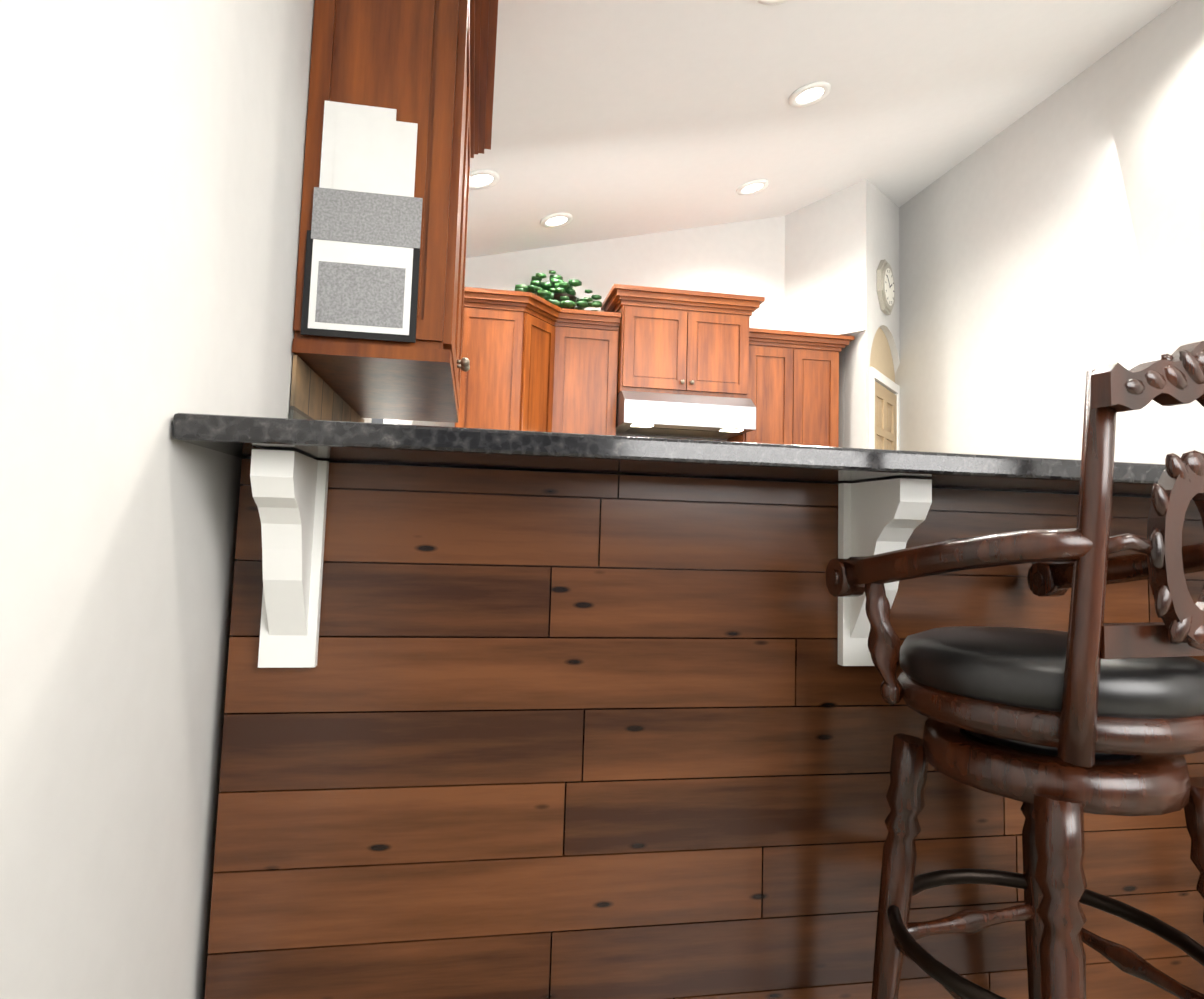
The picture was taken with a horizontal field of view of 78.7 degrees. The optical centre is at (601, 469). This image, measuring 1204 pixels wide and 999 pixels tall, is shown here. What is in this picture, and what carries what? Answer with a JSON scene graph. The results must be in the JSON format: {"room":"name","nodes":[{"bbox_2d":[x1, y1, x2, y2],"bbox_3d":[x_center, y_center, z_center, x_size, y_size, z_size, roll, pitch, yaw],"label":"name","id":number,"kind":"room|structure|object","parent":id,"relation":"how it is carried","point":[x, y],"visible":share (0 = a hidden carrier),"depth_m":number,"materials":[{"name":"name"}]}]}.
{"room":"kitchen","nodes":[
{"label":"kitchen","id":0,"kind":"room"},
{"bbox_2d":[0,0,364,998],"bbox_3d":[-0.876,-0.335,1.175,0.520,2.740,7.770,3,-5,-10],"label":"wall","id":1,"kind":"structure","parent":0,"point":[152,154],"depth_m":0.90,"materials":[{"name":"white paint"}]},
{"bbox_2d":[289,355,363,421],"bbox_3d":[-0.984,0.079,3.252,0.008,0.436,3.287,3,-5,-10],"label":"backsplash","id":2,"kind":"structure","parent":1,"relation":"attached to","point":[314,396],"depth_m":1.84,"materials":[{"name":"tile"}]},
{"bbox_2d":[365,418,412,424],"bbox_3d":[-1.243,-0.440,3.653,0.465,1.490,1.980,3,-5,-10],"label":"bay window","id":3,"kind":"structure","parent":1,"relation":"in","point":[394,421],"depth_m":4.51,"materials":[{"name":"white"}]},
{"bbox_2d":[292,0,497,422],"bbox_3d":[-0.559,-0.778,2.236,0.422,1.130,1.194,3,-5,-10],"label":"upper cabinet","id":4,"kind":"object","parent":1,"relation":"attached to","point":[427,67],"visible":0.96,"depth_m":1.74,"materials":[{"name":"brown wood"}]},
{"bbox_2d":[300,101,422,342],"bbox_3d":[-0.543,-0.571,1.685,0.250,0.550,0.010,3,-5,-10],"label":"notes","id":5,"kind":"object","parent":4,"relation":"attached to","point":[362,262],"visible":1,"depth_m":1.68,"materials":[{"name":"paper"}]},
{"bbox_2d":[413,216,784,440],"bbox_3d":[0.126,-0.340,5.232,3.140,3.453,0.150,3,-5,-10],"label":"wall","id":6,"kind":"structure","parent":0,"point":[747,258],"depth_m":5.31,"materials":[{"name":"white paint"}]},
{"bbox_2d":[455,287,620,435],"bbox_3d":[-0.405,-0.525,4.730,1.026,1.030,0.672,3,-5,-10],"label":"upper cabinet","id":7,"kind":"object","parent":6,"relation":"attached to","point":[538,364],"visible":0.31,"depth_m":4.56,"materials":[{"name":"brown wood"}]},
{"bbox_2d":[514,270,601,310],"bbox_3d":[-0.356,-1.184,4.944,0.722,0.316,0.300,3,-5,-10],"label":"potted plant","id":8,"kind":"object","parent":7,"relation":"on","point":[563,296],"visible":0.62,"depth_m":4.91,"materials":[{"name":"green plant"}]},
{"bbox_2d":[616,435,724,440],"bbox_3d":[0.191,0.121,5.126,2.948,0.719,0.008,3,-5,-10],"label":"backsplash","id":9,"kind":"structure","parent":6,"relation":"attached to","point":[671,438],"depth_m":5.20,"materials":[{"name":"stone"}]},
{"bbox_2d":[601,284,764,398],"bbox_3d":[0.526,-0.812,5.008,1.020,0.678,0.492,3,-5,-10],"label":"upper cabinet","id":10,"kind":"object","parent":6,"relation":"attached to","point":[678,341],"visible":1,"depth_m":4.82,"materials":[{"name":"brown wood"}]},
{"bbox_2d":[616,391,755,438],"bbox_3d":[0.519,-0.361,4.940,0.868,0.224,0.557,3,-5,-10],"label":"range hood","id":11,"kind":"object","parent":10,"relation":"attached to","point":[667,414],"visible":0.98,"depth_m":4.70,"materials":[{"name":"metal"}]},
{"bbox_2d":[727,328,853,446],"bbox_3d":[1.317,-0.426,5.165,0.766,0.995,0.402,3,-5,-10],"label":"upper cabinet","id":12,"kind":"object","parent":6,"relation":"attached to","point":[793,392],"visible":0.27,"depth_m":5.03,"materials":[{"name":"brown wood"}]},
{"bbox_2d":[466,0,1178,257],"bbox_3d":[2.506,-2.269,3.307,7.300,1.836,10.500,3,-5,-10],"label":"ceiling","id":13,"kind":"structure","parent":0,"point":[612,119],"depth_m":3.72,"materials":[{"name":"white paint"}]},
{"bbox_2d":[469,169,499,189],"bbox_3d":[-0.651,-1.547,3.921,0.207,0.059,0.210,3,-5,-10],"label":"recessed light","id":14,"kind":"object","parent":13,"relation":"in","point":[482,178],"visible":0.71,"depth_m":3.92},
{"bbox_2d":[540,212,572,227],"bbox_3d":[-0.291,-1.590,4.688,0.207,0.059,0.210,3,-5,-10],"label":"recessed light","id":15,"kind":"object","parent":13,"relation":"in","point":[554,220],"visible":1,"depth_m":4.68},
{"bbox_2d":[736,179,768,195],"bbox_3d":[0.981,-1.840,4.793,0.207,0.059,0.210,3,-5,-10],"label":"recessed light","id":16,"kind":"object","parent":13,"relation":"in","point":[753,187],"visible":0.98,"depth_m":4.78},
{"bbox_2d":[757,0,788,4],"bbox_3d":[0.693,-1.859,2.818,0.207,0.059,0.210,3,-5,-10],"label":"recessed light","id":17,"kind":"object","parent":13,"relation":"in","point":[769,2],"visible":1,"depth_m":2.90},
{"bbox_2d":[789,81,830,106],"bbox_3d":[1.051,-1.896,3.715,0.207,0.059,0.210,3,-5,-10],"label":"recessed light","id":18,"kind":"object","parent":13,"relation":"in","point":[810,94],"visible":0.98,"depth_m":3.71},
{"bbox_2d":[784,179,865,335],"bbox_3d":[1.587,-1.670,5.257,0.369,1.476,0.505,3,-5,-10],"label":"wall","id":19,"kind":"structure","parent":0,"point":[825,269],"depth_m":5.21,"materials":[{"name":"white paint"}]},
{"bbox_2d":[839,348,843,446],"bbox_3d":[1.769,-0.460,5.428,0.150,3.823,0.355,3,-5,-10],"label":"wall","id":20,"kind":"structure","parent":0,"point":[841,398],"depth_m":5.28,"materials":[{"name":"white paint"}]},
{"bbox_2d":[844,179,899,448],"bbox_3d":[2.028,-0.887,5.497,0.210,4.700,1.124,-1,-6,35],"label":"wall","id":21,"kind":"structure","parent":0,"point":[875,344],"depth_m":5.20,"materials":[{"name":"white paint"}]},
{"bbox_2d":[869,367,899,449],"bbox_3d":[2.054,0.386,5.347,0.044,2.140,0.800,-1,-6,35],"label":"door frame","id":22,"kind":"structure","parent":21,"relation":"attached to","point":[877,376],"depth_m":5.13,"materials":[{"name":"white wood"}]},
{"bbox_2d":[877,259,894,314],"bbox_3d":[2.079,-1.328,5.361,0.046,0.370,0.370,-1,-6,35],"label":"clock","id":23,"kind":"object","parent":21,"relation":"attached to","point":[885,288],"visible":1,"depth_m":5.28,"materials":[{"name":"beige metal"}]},
{"bbox_2d":[875,381,896,449],"bbox_3d":[2.075,0.419,5.328,0.096,2.048,0.670,-1,-6,35],"label":"door","id":24,"kind":"structure","parent":21,"relation":"in","point":[885,419],"depth_m":5.40,"materials":[{"name":"beige wood"}]},
{"bbox_2d":[895,0,1203,463],"bbox_3d":[3.036,-0.767,2.067,0.150,3.978,8.100,3,-5,-10],"label":"wall","id":25,"kind":"structure","parent":0,"point":[1051,250],"depth_m":4.14,"materials":[{"name":"white paint"}]},
{"bbox_3d":[2.250,1.329,2.994,7.600,0.100,10.500,3,-5,-10],"label":"floor","id":26,"kind":"structure","parent":0,"visible":0},
{"bbox_2d":[205,449,1203,998],"bbox_3d":[0.744,0.572,1.440,2.798,1.071,0.340,3,-5,-10],"label":"peninsula bar","id":27,"kind":"object","parent":26,"relation":"on","point":[493,733],"visible":0.79,"depth_m":1.33,"materials":[{"name":"brown wood"}]},
{"bbox_2d":[172,413,1165,496],"bbox_3d":[0.773,0.019,1.486,2.856,0.037,0.480,3,-5,-10],"label":"countertop","id":28,"kind":"structure","parent":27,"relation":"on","point":[368,443],"depth_m":1.16,"materials":[{"name":"stone"}]},
{"bbox_2d":[825,341,1203,998],"bbox_3d":[0.710,0.464,1.154,0.525,1.244,0.498,3,-5,-18],"label":"bar stool","id":29,"kind":"object","parent":26,"relation":"on","point":[1058,734],"visible":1,"depth_m":1.01,"materials":[{"name":"brown wood"}]}
]}

